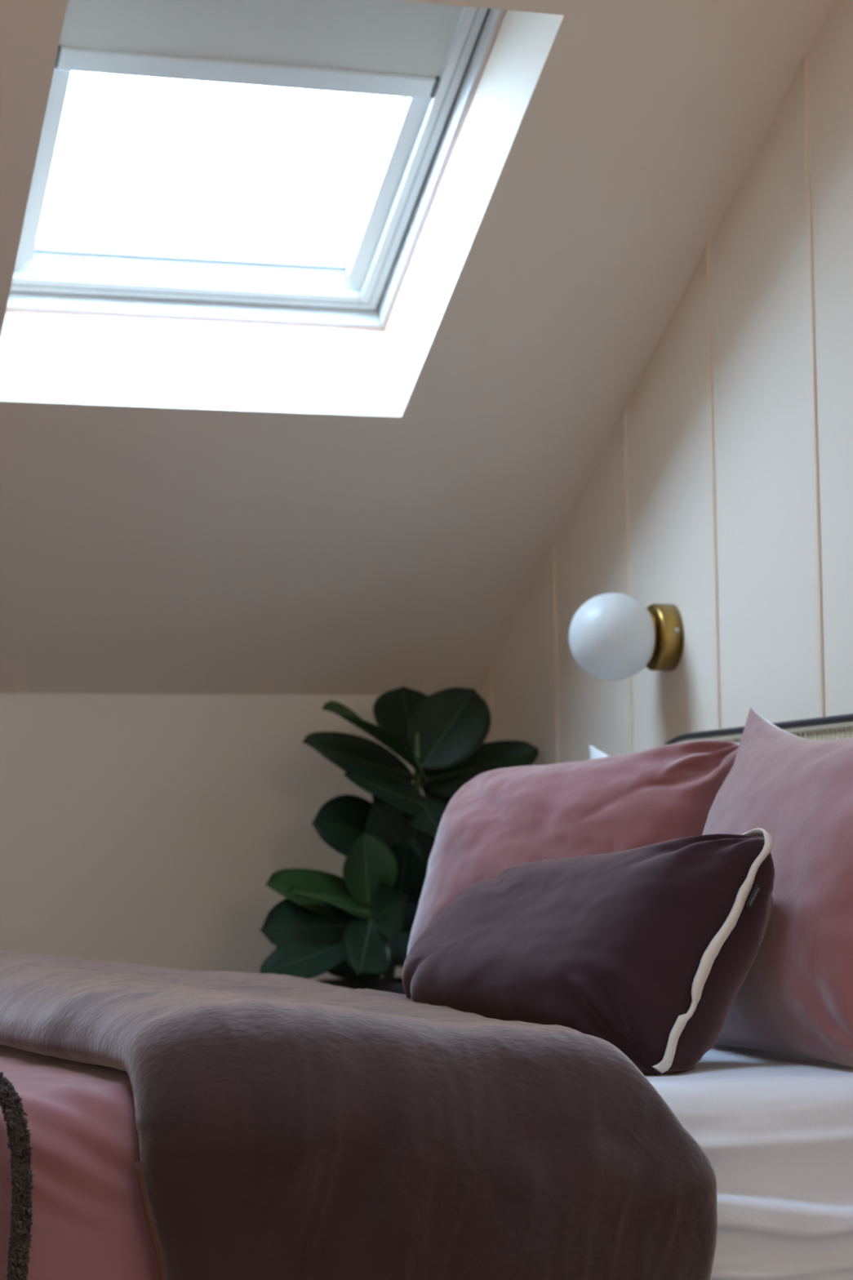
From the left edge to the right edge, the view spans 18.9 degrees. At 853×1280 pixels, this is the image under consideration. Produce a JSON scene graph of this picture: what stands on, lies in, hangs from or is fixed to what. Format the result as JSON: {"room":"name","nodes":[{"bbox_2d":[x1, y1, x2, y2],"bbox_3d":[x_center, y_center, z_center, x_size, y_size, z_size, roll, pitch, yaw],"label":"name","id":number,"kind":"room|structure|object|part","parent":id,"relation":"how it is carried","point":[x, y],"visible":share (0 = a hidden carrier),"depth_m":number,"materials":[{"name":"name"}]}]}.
{"room":"attic bedroom","nodes":[
{"label":"attic bedroom","id":0,"kind":"room"},
{"bbox_2d":[0,693,435,981],"bbox_3d":[-1.818,0.715,4.753,4.030,1.241,0.080,1,-5,-18],"label":"wall","id":1,"kind":"structure","parent":0,"point":[148,829],"depth_m":5.15,"materials":[{"name":"white paint"}]},
{"bbox_2d":[0,0,835,695],"bbox_3d":[-0.819,-1.153,1.681,4.030,1.953,6.664,1,-5,-18],"label":"ceiling","id":2,"kind":"structure","parent":0,"point":[187,507],"depth_m":4.50,"materials":[{"name":"beige paint"}]},
{"bbox_2d":[5,6,506,330],"bbox_3d":[-0.309,-0.884,4.180,0.844,0.636,1.005,1,-5,-18],"label":"window","id":3,"kind":"structure","parent":2,"relation":"attached to","point":[360,290],"depth_m":4.46,"materials":[{"name":"white"}]},
{"bbox_2d":[53,0,464,99],"bbox_3d":[-0.236,-1.001,3.956,0.622,0.198,0.350,1,-5,-18],"label":"roller blind","id":4,"kind":"object","parent":3,"relation":"attached to","point":[397,48],"visible":0.96,"depth_m":4.04,"materials":[{"name":"grey fabric"}]},
{"bbox_2d":[478,0,852,765],"bbox_3d":[1.147,-0.447,2.247,0.084,3.065,6.664,1,-5,-18],"label":"wall","id":5,"kind":"structure","parent":0,"point":[721,492],"depth_m":4.13,"materials":[{"name":"beige paint"}]},
{"bbox_2d":[568,592,684,680],"bbox_3d":[0.332,-0.005,4.371,0.181,0.149,0.149,1,-5,-18],"label":"wall lamp","id":6,"kind":"object","parent":5,"relation":"attached to","point":[613,636],"visible":1,"depth_m":4.32,"materials":[{"name":"white glass"}]},
{"bbox_3d":[-0.788,1.082,1.498,4.030,0.050,6.664,1,-5,-18],"label":"floor","id":7,"kind":"structure","parent":0,"visible":0},
{"bbox_2d":[315,977,405,994],"bbox_3d":[-0.080,0.981,4.839,0.256,0.675,0.256,1,-5,-18],"label":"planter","id":8,"kind":"object","parent":7,"relation":"on","point":[393,984],"depth_m":4.82,"materials":[{"name":"black"}]},
{"bbox_2d":[259,685,538,994],"bbox_3d":[-0.100,0.695,4.830,0.616,1.245,0.286,3,-6,-40],"label":"rubber plant","id":9,"kind":"object","parent":7,"relation":"on","point":[356,927],"visible":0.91,"depth_m":4.81,"materials":[{"name":"green"}]},
{"bbox_3d":[-0.100,0.589,4.836,0.026,0.201,0.059,-1,-5,3],"label":"stem","id":10,"kind":"part","parent":9,"relation":"part of","materials":[{"name":"green plant"}]},
{"bbox_3d":[-0.051,0.468,4.905,0.086,0.452,0.035,1,-5,-18],"label":"stem","id":11,"kind":"part","parent":9,"relation":"part of","materials":[{"name":"brown plant"}]},
{"bbox_2d":[663,713,852,745],"bbox_3d":[-0.381,0.656,3.453,2.019,1.106,1.575,1,-5,-18],"label":"frame","id":12,"kind":"object","parent":7,"relation":"on","point":[843,721],"visible":0.09,"depth_m":3.81,"materials":[{"name":"black metal"}]},
{"bbox_2d":[644,1043,852,1279],"bbox_3d":[-0.395,0.689,3.422,1.975,0.271,1.418,1,-5,-18],"label":"mattress","id":13,"kind":"object","parent":12,"relation":"on","point":[775,1129],"visible":0.09,"depth_m":2.96,"materials":[{"name":"white fabric"}]},
{"bbox_2d":[0,1044,158,1279],"bbox_3d":[-0.930,0.770,3.234,1.012,0.538,1.493,1,-5,-18],"label":"duvet","id":14,"kind":"object","parent":13,"relation":"on","point":[71,1207],"visible":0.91,"depth_m":2.70,"materials":[{"name":"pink fabric"}]},
{"bbox_3d":[-0.435,0.572,2.649,0.067,0.252,0.030,-4,-6,34],"label":"tufted trim","id":15,"kind":"part","parent":14,"relation":"part of","materials":[{"name":"grey fabric"}]},
{"bbox_2d":[0,951,717,1279],"bbox_3d":[-0.254,0.743,3.476,0.740,0.614,1.616,1,-5,-18],"label":"duvet","id":16,"kind":"object","parent":13,"relation":"on","point":[288,1127],"visible":0.92,"depth_m":2.76,"materials":[{"name":"fabric"}]},
{"bbox_2d":[407,739,739,955],"bbox_3d":[0.206,0.358,3.837,0.533,0.411,0.238,-3,-5,28],"label":"pillow","id":17,"kind":"object","parent":13,"relation":"on","point":[501,819],"visible":0.41,"depth_m":3.82,"materials":[{"name":"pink fabric"}]},
{"bbox_2d":[402,827,774,1075],"bbox_3d":[0.194,0.404,3.319,0.300,0.312,0.596,2,-6,-33],"label":"velvet cushion","id":18,"kind":"object","parent":13,"relation":"on","point":[647,952],"visible":0.91,"depth_m":3.13,"materials":[{"name":"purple fabric"}]},
{"bbox_2d":[589,744,608,759],"bbox_3d":[0.367,0.373,4.163,0.085,0.435,0.626,1,-5,-18],"label":"pillow","id":19,"kind":"object","parent":13,"relation":"on","point":[594,753],"visible":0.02,"depth_m":4.44,"materials":[{"name":"white fabric"}]},
{"bbox_2d":[702,706,852,1066],"bbox_3d":[0.473,0.302,3.358,0.228,0.472,0.705,1,-5,-18],"label":"pillow","id":20,"kind":"object","parent":13,"relation":"on","point":[796,996],"visible":0.68,"depth_m":3.18,"materials":[{"name":"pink fabric"}]}
]}

